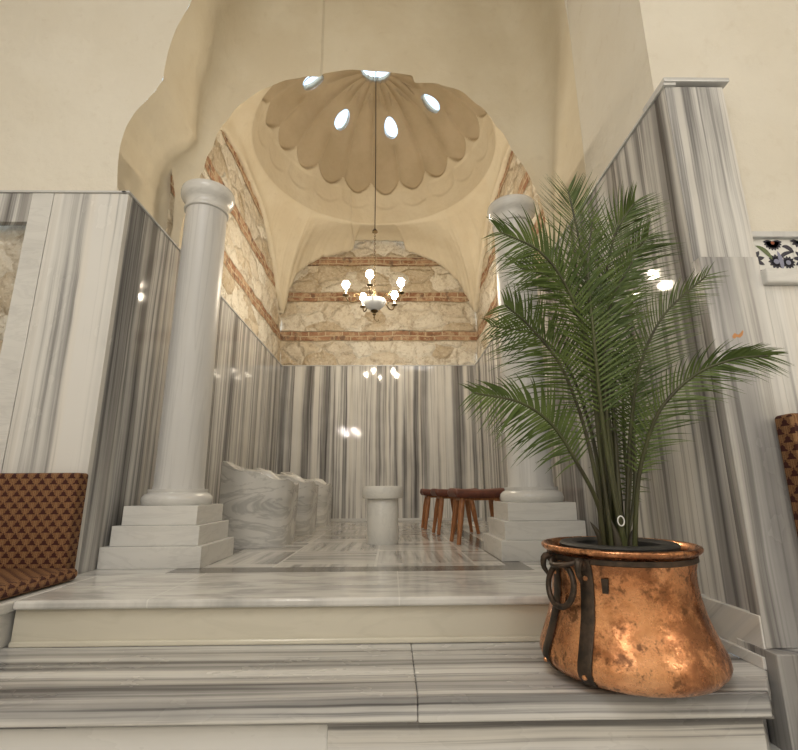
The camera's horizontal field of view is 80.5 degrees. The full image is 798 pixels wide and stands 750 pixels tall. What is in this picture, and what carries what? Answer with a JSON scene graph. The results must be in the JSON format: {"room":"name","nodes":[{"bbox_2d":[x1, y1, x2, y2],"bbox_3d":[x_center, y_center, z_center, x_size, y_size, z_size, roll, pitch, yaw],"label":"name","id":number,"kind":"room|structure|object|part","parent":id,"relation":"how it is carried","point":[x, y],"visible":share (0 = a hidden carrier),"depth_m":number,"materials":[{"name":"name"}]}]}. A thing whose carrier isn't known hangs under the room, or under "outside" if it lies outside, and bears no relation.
{"room":"spa","nodes":[
{"label":"spa","id":0,"kind":"room"},
{"bbox_2d":[0,226,25,352],"bbox_3d":[-3.400,-0.119,2.910,2.300,1.850,0.056,0,-14,-1],"label":"stone wall","id":1,"kind":"structure","parent":0,"point":[11,237],"depth_m":3.06,"materials":[{"name":"stone"}]},
{"bbox_2d":[0,193,32,225],"bbox_3d":[-3.476,-1.080,3.062,2.157,0.210,0.050,0,-14,-1],"label":"lintel","id":2,"kind":"object","parent":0,"point":[14,207],"visible":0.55,"depth_m":3.06,"materials":[{"name":"stone"}]},
{"bbox_2d":[2,193,131,571],"bbox_3d":[-2.008,0.039,2.814,0.480,2.520,0.050,0,-14,-1],"label":"wall","id":3,"kind":"structure","parent":0,"point":[56,417],"depth_m":2.85,"materials":[{"name":"stone"}]},
{"bbox_2d":[0,193,54,472],"bbox_3d":[-2.319,0.039,2.808,0.137,2.520,0.052,0,-14,-1],"label":"trim","id":4,"kind":"structure","parent":3,"relation":"attached to","point":[29,266],"depth_m":2.89,"materials":[{"name":"white stone"}]},
{"bbox_2d":[0,190,126,193],"bbox_3d":[-3.170,-1.190,3.093,2.770,0.014,0.072,0,-14,-1],"label":"trim","id":5,"kind":"structure","parent":3,"relation":"attached to","point":[1,191],"depth_m":3.08,"materials":[{"name":"stone"}]},
{"bbox_2d":[78,198,281,573],"bbox_3d":[-1.823,0.565,4.979,0.040,2.520,4.400,0,-14,-1],"label":"wall","id":6,"kind":"structure","parent":0,"point":[245,404],"depth_m":3.37,"materials":[{"name":"stone"}]},
{"bbox_2d":[122,191,281,365],"bbox_3d":[-1.825,-0.673,5.249,0.052,0.014,4.462,0,-14,-1],"label":"trim","id":7,"kind":"structure","parent":6,"relation":"attached to","point":[127,192],"depth_m":3.64,"materials":[{"name":"stone"}]},
{"bbox_2d":[166,129,281,361],"bbox_3d":[-1.879,-1.730,5.846,0.042,2.450,3.900,0,-14,-1],"label":"stone wall","id":8,"kind":"structure","parent":0,"point":[248,283],"depth_m":5.71,"materials":[{"name":"stone"}]},
{"bbox_2d":[0,0,587,190],"bbox_3d":[-1.591,-2.813,3.521,5.950,3.450,0.001,0,-14,-1],"label":"wall","id":9,"kind":"structure","parent":0,"point":[74,74],"depth_m":3.33,"materials":[{"name":"beige paint"}]},
{"bbox_2d":[117,0,587,250],"bbox_3d":[-0.321,-2.566,3.914,3.191,3.058,0.840,0,-14,-1],"label":"archway","id":10,"kind":"object","parent":9,"relation":"attached to","point":[513,59],"visible":0.84,"depth_m":4.11,"materials":[{"name":"paint"}]},
{"bbox_2d":[13,520,704,609],"bbox_3d":[-0.265,1.588,4.444,3.155,0.100,5.105,0,-14,-1],"label":"floor","id":11,"kind":"structure","parent":0,"point":[338,552],"depth_m":2.41,"materials":[{"name":"stone"}]},
{"bbox_2d":[97,178,234,568],"bbox_3d":[-1.472,-0.106,3.347,0.596,2.688,0.596,0,-14,-1],"label":"marble column","id":12,"kind":"structure","parent":11,"relation":"on","point":[176,524],"depth_m":3.13,"materials":[{"name":"white stone"}]},
{"bbox_3d":[-1.466,0.808,3.124,0.436,0.100,0.436,0,-14,-1],"label":"moulding","id":13,"kind":"part","parent":12,"relation":"part of","materials":[{"name":"white stone"}]},
{"bbox_2d":[219,461,298,547],"bbox_3d":[-1.184,1.094,4.043,0.555,0.680,0.550,0,-14,-1],"label":"basin","id":14,"kind":"object","parent":11,"relation":"on","point":[260,507],"visible":0.95,"depth_m":3.81,"materials":[{"name":"stone"}]},
{"bbox_2d":[255,468,318,535],"bbox_3d":[-1.185,1.333,4.993,0.585,0.666,0.610,0,-14,-1],"label":"basin","id":15,"kind":"object","parent":11,"relation":"on","point":[306,516],"visible":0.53,"depth_m":4.80,"materials":[{"name":"stone"}]},
{"bbox_2d":[280,472,332,526],"bbox_3d":[-1.198,1.599,6.132,0.595,0.688,0.650,0,-14,-1],"label":"basin","id":16,"kind":"object","parent":11,"relation":"on","point":[325,489],"visible":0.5,"depth_m":5.92,"materials":[{"name":"stone"}]},
{"bbox_2d":[362,486,402,544],"bbox_3d":[-0.141,1.197,4.050,0.354,0.472,0.354,0,-14,-1],"label":"pedestal","id":17,"kind":"object","parent":11,"relation":"on","point":[382,501],"visible":1,"depth_m":3.94,"materials":[{"name":"stone"}]},
{"bbox_3d":[-0.141,1.248,4.037,0.268,0.366,0.268,0,-14,-1],"label":"post","id":18,"kind":"part","parent":17,"relation":"part of","materials":[{"name":"stone"}]},
{"bbox_2d":[420,488,459,529],"bbox_3d":[0.490,1.562,5.516,0.453,0.452,0.312,1,-14,-4],"label":"wooden stool","id":19,"kind":"object","parent":11,"relation":"on","point":[426,506],"visible":0.43,"depth_m":5.43,"materials":[{"name":"brown wood"}]},
{"bbox_3d":[0.307,1.623,5.599,0.115,0.376,0.053,-12,-18,40],"label":"leg","id":20,"kind":"part","parent":19,"relation":"part of","materials":[{"name":"brown wood"}]},
{"bbox_3d":[0.323,1.571,5.388,0.053,0.376,0.115,-12,-18,39],"label":"leg","id":21,"kind":"part","parent":19,"relation":"part of","materials":[{"name":"brown wood"}]},
{"bbox_3d":[0.489,1.383,5.559,0.453,0.082,0.312,1,-14,-4],"label":"seat","id":22,"kind":"part","parent":19,"relation":"part of","materials":[{"name":"red leather"}]},
{"bbox_3d":[0.657,1.627,5.625,0.096,0.376,0.091,1,-14,-4],"label":"leg","id":23,"kind":"part","parent":19,"relation":"part of","materials":[{"name":"brown wood"}]},
{"bbox_2d":[430,488,479,534],"bbox_3d":[0.580,1.411,4.895,0.453,0.452,0.312,1,-14,-7],"label":"wooden stool","id":24,"kind":"object","parent":11,"relation":"on","point":[441,494],"visible":0.67,"depth_m":4.81,"materials":[{"name":"brown wood"}]},
{"bbox_3d":[0.393,1.469,4.972,0.115,0.376,0.053,-11,-17,37],"label":"leg","id":25,"kind":"part","parent":24,"relation":"part of","materials":[{"name":"brown wood"}]},
{"bbox_3d":[0.419,1.418,4.761,0.053,0.376,0.115,-11,-17,37],"label":"leg","id":26,"kind":"part","parent":24,"relation":"part of","materials":[{"name":"brown wood"}]},
{"bbox_3d":[0.579,1.280,4.927,0.340,0.022,0.200,1,-14,-7],"label":"seat frame","id":27,"kind":"part","parent":24,"relation":"part of","materials":[{"name":"brown wood"}]},
{"bbox_3d":[0.579,1.231,4.939,0.453,0.082,0.312,1,-14,-7],"label":"seat","id":28,"kind":"part","parent":24,"relation":"part of","materials":[{"name":"red leather"}]},
{"bbox_3d":[0.742,1.477,5.012,0.053,0.376,0.115,-11,-17,37],"label":"leg","id":29,"kind":"part","parent":24,"relation":"part of","materials":[{"name":"brown wood"}]},
{"bbox_3d":[0.767,1.425,4.801,0.115,0.376,0.053,-11,-17,37],"label":"leg","id":30,"kind":"part","parent":24,"relation":"part of","materials":[{"name":"brown wood"}]},
{"bbox_2d":[447,488,504,544],"bbox_3d":[0.674,1.202,4.042,0.453,0.452,0.312,1,-14,-7],"label":"wooden stool","id":31,"kind":"object","parent":11,"relation":"on","point":[461,495],"visible":0.77,"depth_m":3.95,"materials":[{"name":"brown wood"}]},
{"bbox_3d":[0.487,1.261,4.118,0.115,0.376,0.053,-11,-17,37],"label":"leg","id":32,"kind":"part","parent":31,"relation":"part of","materials":[{"name":"brown wood"}]},
{"bbox_3d":[0.513,1.209,3.907,0.053,0.376,0.115,-11,-17,37],"label":"leg","id":33,"kind":"part","parent":31,"relation":"part of","materials":[{"name":"brown wood"}]},
{"bbox_3d":[0.673,1.071,4.074,0.340,0.022,0.200,1,-14,-7],"label":"seat frame","id":34,"kind":"part","parent":31,"relation":"part of","materials":[{"name":"brown wood"}]},
{"bbox_3d":[0.673,1.022,4.085,0.453,0.082,0.312,1,-14,-7],"label":"seat","id":35,"kind":"part","parent":31,"relation":"part of","materials":[{"name":"red leather"}]},
{"bbox_3d":[0.836,1.268,4.158,0.053,0.376,0.115,-11,-17,37],"label":"leg","id":36,"kind":"part","parent":31,"relation":"part of","materials":[{"name":"brown wood"}]},
{"bbox_2d":[483,194,585,560],"bbox_3d":[0.930,-0.071,3.553,0.596,2.688,0.596,0,-14,-1],"label":"marble column","id":37,"kind":"structure","parent":11,"relation":"on","point":[530,511],"depth_m":3.24,"materials":[{"name":"white stone"}]},
{"bbox_3d":[0.935,0.844,3.330,0.436,0.100,0.436,0,-14,-1],"label":"moulding","id":38,"kind":"part","parent":37,"relation":"part of","materials":[{"name":"white stone"}]},
{"bbox_2d":[220,70,511,313],"bbox_3d":[-0.301,-2.711,6.187,3.280,2.731,3.796,0,-14,-1],"label":"ceiling","id":39,"kind":"structure","parent":0,"point":[312,181],"depth_m":6.89,"materials":[{"name":"paint"}]},
{"bbox_2d":[303,75,323,89],"bbox_3d":[-1.117,-3.829,6.154,0.264,0.160,0.190,0,-14,-1],"label":"window","id":40,"kind":"structure","parent":39,"relation":"attached to","point":[310,83],"depth_m":6.15,"materials":[{"name":"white glass"}]},
{"bbox_2d":[335,109,348,129],"bbox_3d":[-0.821,-3.676,6.791,0.217,0.159,0.240,0,-14,-1],"label":"window","id":41,"kind":"structure","parent":39,"relation":"attached to","point":[342,119],"depth_m":6.78,"materials":[{"name":"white glass"}]},
{"bbox_2d":[375,86,375,215],"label":"cord","id":42,"kind":"object","parent":39,"relation":"hanging from","point":[375,86],"depth_m":5.90,"materials":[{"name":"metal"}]},
{"bbox_2d":[342,224,404,321],"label":"chandelier","id":43,"kind":"object","parent":42,"relation":"hanging from","point":[374,303],"depth_m":5.37,"materials":[{"name":"glass"}]},
{"bbox_3d":[-0.609,-1.034,5.412,0.084,0.105,0.084,0,-14,-1],"label":"bulb","id":44,"kind":"part","parent":43,"relation":"part of","materials":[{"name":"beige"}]},
{"bbox_3d":[-0.496,-0.879,5.397,0.243,0.118,0.016,2,-14,-11],"label":"arm","id":45,"kind":"part","parent":43,"relation":"part of","materials":[{"name":"gold metal"}]},
{"bbox_3d":[-0.320,-1.098,5.154,0.084,0.105,0.084,0,-14,-1],"label":"bulb","id":46,"kind":"part","parent":43,"relation":"part of","materials":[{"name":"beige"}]},
{"bbox_3d":[-0.283,-0.806,5.421,0.272,0.145,0.272,0,-14,-1],"label":"lamp shade","id":47,"kind":"part","parent":43,"relation":"part of","materials":[{"name":"white glass"}]},
{"bbox_3d":[-0.287,-1.338,5.550,0.018,0.768,0.018,-13,-19,42],"label":"chain","id":48,"kind":"part","parent":43,"relation":"part of","materials":[{"name":"gold metal"}]},
{"bbox_3d":[-0.083,-0.890,5.362,0.243,0.118,0.016,-6,-15,20],"label":"arm","id":49,"kind":"part","parent":43,"relation":"part of","materials":[{"name":"gold metal"}]},
{"bbox_3d":[-0.055,-0.966,5.704,0.084,0.105,0.084,0,-14,-1],"label":"bulb","id":50,"kind":"part","parent":43,"relation":"part of","materials":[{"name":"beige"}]},
{"bbox_3d":[0.023,-1.051,5.358,0.084,0.105,0.084,0,-14,-1],"label":"bulb","id":51,"kind":"part","parent":43,"relation":"part of","materials":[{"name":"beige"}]},
{"bbox_2d":[361,70,389,80],"bbox_3d":[-0.303,-4.045,6.210,0.404,0.012,0.404,0,-14,-1],"label":"window","id":52,"kind":"structure","parent":39,"relation":"attached to","point":[371,75],"depth_m":6.31,"materials":[{"name":"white glass"}]},
{"bbox_2d":[384,117,396,138],"bbox_3d":[-0.118,-3.643,6.946,0.193,0.158,0.262,0,-14,-1],"label":"window","id":53,"kind":"structure","parent":39,"relation":"attached to","point":[390,127],"depth_m":6.95,"materials":[{"name":"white glass"}]},
{"bbox_2d":[421,95,438,112],"bbox_3d":[0.433,-3.750,6.520,0.251,0.160,0.204,0,-14,-1],"label":"window","id":54,"kind":"structure","parent":39,"relation":"attached to","point":[431,104],"depth_m":6.50,"materials":[{"name":"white glass"}]},
{"bbox_2d":[280,240,476,364],"bbox_3d":[-0.327,-1.321,7.778,3.255,2.550,0.040,0,-14,-1],"label":"stone wall","id":55,"kind":"structure","parent":0,"point":[433,322],"depth_m":7.69,"materials":[{"name":"stone"}]},
{"bbox_2d":[276,366,481,518],"bbox_3d":[-0.312,1.024,7.178,3.135,2.390,0.040,0,-14,-1],"label":"wall","id":56,"kind":"structure","parent":0,"point":[350,428],"depth_m":7.20,"materials":[{"name":"stone"}]},
{"bbox_2d":[282,365,474,365],"bbox_3d":[-0.319,-0.145,7.456,3.135,0.014,0.052,0,-14,-1],"label":"trim","id":57,"kind":"structure","parent":56,"relation":"attached to","point":[282,365],"depth_m":7.43,"materials":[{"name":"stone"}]},
{"bbox_2d":[330,518,481,520],"bbox_3d":[-0.305,2.112,6.881,3.055,0.035,0.022,0,-14,-1],"label":"baseboard","id":58,"kind":"structure","parent":56,"relation":"attached to","point":[350,519],"depth_m":6.88,"materials":[{"name":"stone"}]},
{"bbox_2d":[475,151,546,360],"bbox_3d":[1.288,-1.736,5.900,0.042,2.450,3.900,0,-14,-1],"label":"stone wall","id":59,"kind":"structure","parent":0,"point":[516,180],"depth_m":6.32,"materials":[{"name":"stone"}]},
{"bbox_2d":[475,0,749,610],"bbox_3d":[1.281,-1.202,4.987,0.065,5.920,5.320,0,-14,-1],"label":"wall","id":60,"kind":"structure","parent":0,"point":[688,499],"depth_m":2.47,"materials":[{"name":"stone"}]},
{"bbox_2d":[475,82,675,364],"bbox_3d":[1.270,-0.783,4.876,0.062,0.014,5.337,0,-14,-1],"label":"trim","id":61,"kind":"structure","parent":60,"relation":"attached to","point":[664,84],"depth_m":2.64,"materials":[{"name":"stone"}]},
{"bbox_2d":[702,596,765,648],"bbox_3d":[1.296,0.969,1.841,0.021,0.133,0.350,0,-14,-1],"label":"trim","id":62,"kind":"structure","parent":60,"relation":"attached to","point":[730,622],"depth_m":1.80,"materials":[{"name":"stone"}]},
{"bbox_2d":[719,636,766,669],"bbox_3d":[1.290,1.053,1.820,0.033,0.040,0.350,0,-14,-1],"label":"trim","id":63,"kind":"structure","parent":60,"relation":"attached to","point":[749,656],"depth_m":1.74,"materials":[{"name":"stone"}]},
{"bbox_2d":[559,537,680,560],"bbox_3d":[0.809,0.805,1.699,0.408,0.391,0.408,0,-14,-1],"label":"nursery pot","id":64,"kind":"object","parent":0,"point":[627,544],"depth_m":1.70,"materials":[{"name":"black plastic"}]},
{"bbox_2d":[664,87,756,260],"bbox_3d":[1.438,-0.931,2.263,0.284,0.938,0.160,0,-14,-1],"label":"wall","id":65,"kind":"structure","parent":0,"point":[718,223],"depth_m":2.18,"materials":[{"name":"stone"}]},
{"bbox_2d":[643,77,728,111],"bbox_3d":[1.441,-1.411,2.380,0.322,0.022,0.200,0,-14,-1],"label":"trim","id":66,"kind":"structure","parent":65,"relation":"on","point":[680,81],"depth_m":2.29,"materials":[{"name":"stone"}]},
{"bbox_2d":[753,239,795,270],"bbox_3d":[1.704,-0.539,2.184,0.252,0.190,0.026,0,-14,-1],"label":"tile band","id":67,"kind":"object","parent":65,"relation":"attached to","point":[771,253],"visible":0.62,"depth_m":2.18,"materials":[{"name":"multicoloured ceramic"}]},
{"bbox_2d":[632,0,797,230],"bbox_3d":[2.918,-2.547,2.717,3.263,4.400,0.060,0,-14,-1],"label":"wall","id":68,"kind":"structure","parent":0,"point":[753,44],"depth_m":2.43,"materials":[{"name":"beige paint"}]},
{"bbox_2d":[752,231,797,238],"bbox_3d":[3.071,-0.651,2.224,2.980,0.030,0.045,0,-14,-1],"label":"trim","id":69,"kind":"structure","parent":68,"relation":"attached to","point":[756,234],"depth_m":2.18,"materials":[{"name":"stone"}]},
{"bbox_2d":[790,239,797,267],"bbox_3d":[1.944,-0.539,2.188,0.252,0.190,0.026,0,-14,-1],"label":"tile band","id":70,"kind":"object","parent":68,"relation":"attached to","point":[794,242],"visible":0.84,"depth_m":2.19,"materials":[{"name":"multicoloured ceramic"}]},
{"bbox_2d":[692,257,797,648],"bbox_3d":[2.928,0.242,1.934,3.280,1.515,0.142,0,-14,-1],"label":"wall","id":71,"kind":"structure","parent":0,"point":[766,531],"depth_m":1.85,"materials":[{"name":"stone"}]},
{"bbox_2d":[733,330,742,338],"bbox_3d":[1.392,-0.167,1.934,0.050,0.036,0.001,0,-14,-1],"label":"trim","id":72,"kind":"structure","parent":71,"relation":"attached to","point":[735,335],"depth_m":1.93,"materials":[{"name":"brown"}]},
{"bbox_2d":[761,268,797,285],"bbox_3d":[3.051,-0.404,2.068,3.028,0.067,0.150,0,-14,-1],"label":"trim","id":73,"kind":"structure","parent":71,"relation":"on","point":[770,276],"depth_m":1.97,"materials":[{"name":"white stone"}]},
{"bbox_2d":[737,638,797,749],"bbox_3d":[2.930,1.122,1.692,3.288,0.306,0.195,0,-14,-1],"label":"wall","id":74,"kind":"structure","parent":0,"point":[782,664],"depth_m":1.60,"materials":[{"name":"stone"}]},
{"bbox_2d":[327,715,773,725],"bbox_3d":[0.478,1.078,1.474,1.399,0.010,0.014,0,-14,-1],"label":"trim","id":75,"kind":"structure","parent":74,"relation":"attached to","point":[772,717],"depth_m":1.47,"materials":[{"name":"stone"}]},
{"bbox_2d":[770,742,780,749],"bbox_3d":[0.035,0.446,-2.013,12.000,0.100,8.300,0,-14,-1],"label":"floor","id":76,"kind":"structure","parent":0,"point":[772,746],"depth_m":1.60,"materials":[{"name":"stone"}]},
{"bbox_2d":[0,725,327,749],"bbox_3d":[-2.377,1.232,1.714,4.300,0.166,0.610,0,-14,-1],"label":"left riser","id":77,"kind":"structure","parent":76,"relation":"on","point":[266,737],"depth_m":1.45,"materials":[{"name":"stone"}]},
{"bbox_2d":[0,723,326,728],"bbox_3d":[-2.372,1.084,1.431,4.300,0.012,0.012,0,-14,-1],"label":"trim","id":78,"kind":"structure","parent":77,"relation":"attached to","point":[280,723],"depth_m":1.45,"materials":[{"name":"stone"}]},
{"bbox_2d":[0,643,417,727],"bbox_3d":[-2.237,1.109,1.726,4.580,0.072,0.650,0,-14,-1],"label":"left tread","id":79,"kind":"structure","parent":77,"relation":"on","point":[301,683],"depth_m":1.54,"materials":[{"name":"stone"}]},
{"bbox_2d":[0,611,15,648],"bbox_3d":[-3.074,1.028,1.809,2.910,0.134,1.400,0,-14,-1],"label":"bench","id":80,"kind":"object","parent":79,"relation":"on","point":[6,620],"depth_m":1.95,"materials":[{"name":"white stone"}]},
{"bbox_2d":[0,576,96,615],"bbox_3d":[-3.065,0.937,1.816,2.928,0.044,1.430,0,-14,-1],"label":"bench","id":81,"kind":"object","parent":80,"relation":"on","point":[6,605],"visible":0.18,"depth_m":2.08,"materials":[{"name":"white stone"}]},
{"bbox_2d":[0,568,77,599],"bbox_3d":[-2.481,0.900,1.912,1.700,0.059,1.020,0,-14,-1],"label":"seat cushion","id":82,"kind":"object","parent":81,"relation":"on","point":[13,582],"visible":1,"depth_m":2.18,"materials":[{"name":"fabric"}]},
{"bbox_2d":[0,473,87,568],"bbox_3d":[-2.539,0.804,2.526,1.605,0.537,0.100,0,-14,-1],"label":"cushion","id":83,"kind":"object","parent":81,"relation":"on","point":[41,514],"visible":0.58,"depth_m":2.50,"materials":[{"name":"fabric"}]},
{"bbox_2d":[11,604,548,641],"bbox_3d":[-0.141,1.088,2.109,2.925,0.165,0.273,0,-14,-1],"label":"upper riser","id":84,"kind":"structure","parent":79,"relation":"on","point":[438,620],"depth_m":1.97,"materials":[{"name":"beige stone"}]},
{"bbox_2d":[8,636,539,647],"bbox_3d":[-0.216,1.104,1.956,2.770,0.022,0.014,0,-14,-1],"label":"trim","id":85,"kind":"structure","parent":84,"relation":"attached to","point":[39,644],"depth_m":1.95,"materials":[{"name":"beige stone"}]},
{"bbox_2d":[327,719,769,749],"bbox_3d":[0.523,1.226,1.762,1.499,0.166,0.614,0,-14,-1],"label":"right riser","id":86,"kind":"structure","parent":76,"relation":"on","point":[741,734],"depth_m":1.47,"materials":[{"name":"stone"}]},
{"bbox_2d":[411,642,771,722],"bbox_3d":[0.668,1.104,1.774,1.230,0.074,0.652,0,-14,-1],"label":"right tread","id":87,"kind":"structure","parent":86,"relation":"on","point":[472,681],"depth_m":1.47,"materials":[{"name":"stone"}]},
{"bbox_2d":[540,536,733,697],"bbox_3d":[0.809,0.827,1.694,0.621,0.423,0.606,0,-14,-1],"label":"cauldron","id":88,"kind":"object","parent":87,"relation":"on","point":[639,623],"visible":0.94,"depth_m":1.49,"materials":[{"name":"metal"}]},
{"bbox_3d":[0.555,0.722,1.617,0.044,0.153,0.148,5,-15,-22],"label":"ring handle","id":89,"kind":"part","parent":88,"relation":"part of","materials":[{"name":"metal"}]},
{"bbox_2d":[457,170,793,560],"bbox_3d":[0.748,0.022,1.817,1.139,1.970,0.561,0,-14,-1],"label":"potted palm","id":90,"kind":"object","parent":88,"relation":"in","point":[614,525],"visible":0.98,"depth_m":1.80,"materials":[{"name":"green plant"}]},
{"bbox_3d":[0.512,0.351,1.625,0.584,0.545,0.050,8,-16,-30],"label":"stem","id":91,"kind":"part","parent":90,"relation":"part of","materials":[{"name":"green plant"}]},
{"bbox_3d":[0.601,0.232,1.923,0.394,0.915,0.078,-2,-14,8],"label":"stem","id":92,"kind":"part","parent":90,"relation":"part of","materials":[{"name":"green plant"}]},
{"bbox_3d":[0.588,0.192,1.755,0.398,0.912,0.032,6,-15,-25],"label":"stem","id":93,"kind":"part","parent":90,"relation":"part of","materials":[{"name":"green plant"}]},
{"bbox_3d":[0.579,0.062,1.725,0.416,1.150,0.273,0,-14,-1],"label":"stem","id":94,"kind":"part","parent":90,"relation":"part of","materials":[{"name":"green plant"}]},
{"bbox_3d":[0.662,0.108,1.855,0.329,1.121,0.026,4,-14,-18],"label":"stem","id":95,"kind":"part","parent":90,"relation":"part of","materials":[{"name":"green plant"}]},
{"bbox_3d":[0.780,-0.087,1.903,0.055,1.521,0.046,0,-14,-1],"label":"stem","id":96,"kind":"part","parent":90,"relation":"part of","materials":[{"name":"green plant"}]},
{"bbox_3d":[0.781,0.004,1.811,0.089,1.302,0.119,0,-14,-1],"label":"stem","id":97,"kind":"part","parent":90,"relation":"part of","materials":[{"name":"green plant"}]},
{"bbox_3d":[0.897,-0.029,1.896,0.206,1.406,0.152,0,-14,-1],"label":"stem","id":98,"kind":"part","parent":90,"relation":"part of","materials":[{"name":"green plant"}]},
{"bbox_3d":[0.855,0.102,1.792,0.142,1.102,0.133,0,-14,-1],"label":"stem","id":99,"kind":"part","parent":90,"relation":"part of","materials":[{"name":"green plant"}]},
{"bbox_3d":[0.900,0.282,1.970,0.260,0.845,0.052,11,-18,-39],"label":"stem","id":100,"kind":"part","parent":90,"relation":"part of","materials":[{"name":"green plant"}]},
{"bbox_3d":[0.907,0.291,1.889,0.175,0.785,0.027,7,-15,-27],"label":"stem","id":101,"kind":"part","parent":90,"relation":"part of","materials":[{"name":"green plant"}]},
{"bbox_3d":[0.956,0.039,1.973,0.286,1.310,0.130,0,-14,-1],"label":"stem","id":102,"kind":"part","parent":90,"relation":"part of","materials":[{"name":"green plant"}]},
{"bbox_3d":[0.920,0.266,1.938,0.212,0.859,0.072,4,-14,-17],"label":"stem","id":103,"kind":"part","parent":90,"relation":"part of","materials":[{"name":"green plant"}]},
{"bbox_3d":[1.031,0.125,1.807,0.426,1.062,0.043,-4,-14,15],"label":"stem","id":104,"kind":"part","parent":90,"relation":"part of","materials":[{"name":"green plant"}]},
{"bbox_3d":[1.043,0.286,1.649,0.500,0.675,0.057,-10,-16,33],"label":"stem","id":105,"kind":"part","parent":90,"relation":"part of","materials":[{"name":"green plant"}]},
{"bbox_3d":[3.031,0.973,1.285,2.900,0.399,0.660,0,-14,-1],"label":"bench","id":106,"kind":"object","parent":76,"relation":"on","visible":0},
{"bbox_2d":[775,413,797,536],"bbox_3d":[2.365,0.502,1.723,1.815,0.728,0.090,0,-14,-1],"label":"cushion","id":107,"kind":"object","parent":106,"relation":"on","point":[786,424],"visible":1,"depth_m":1.75,"materials":[{"name":"fabric"}]}
]}

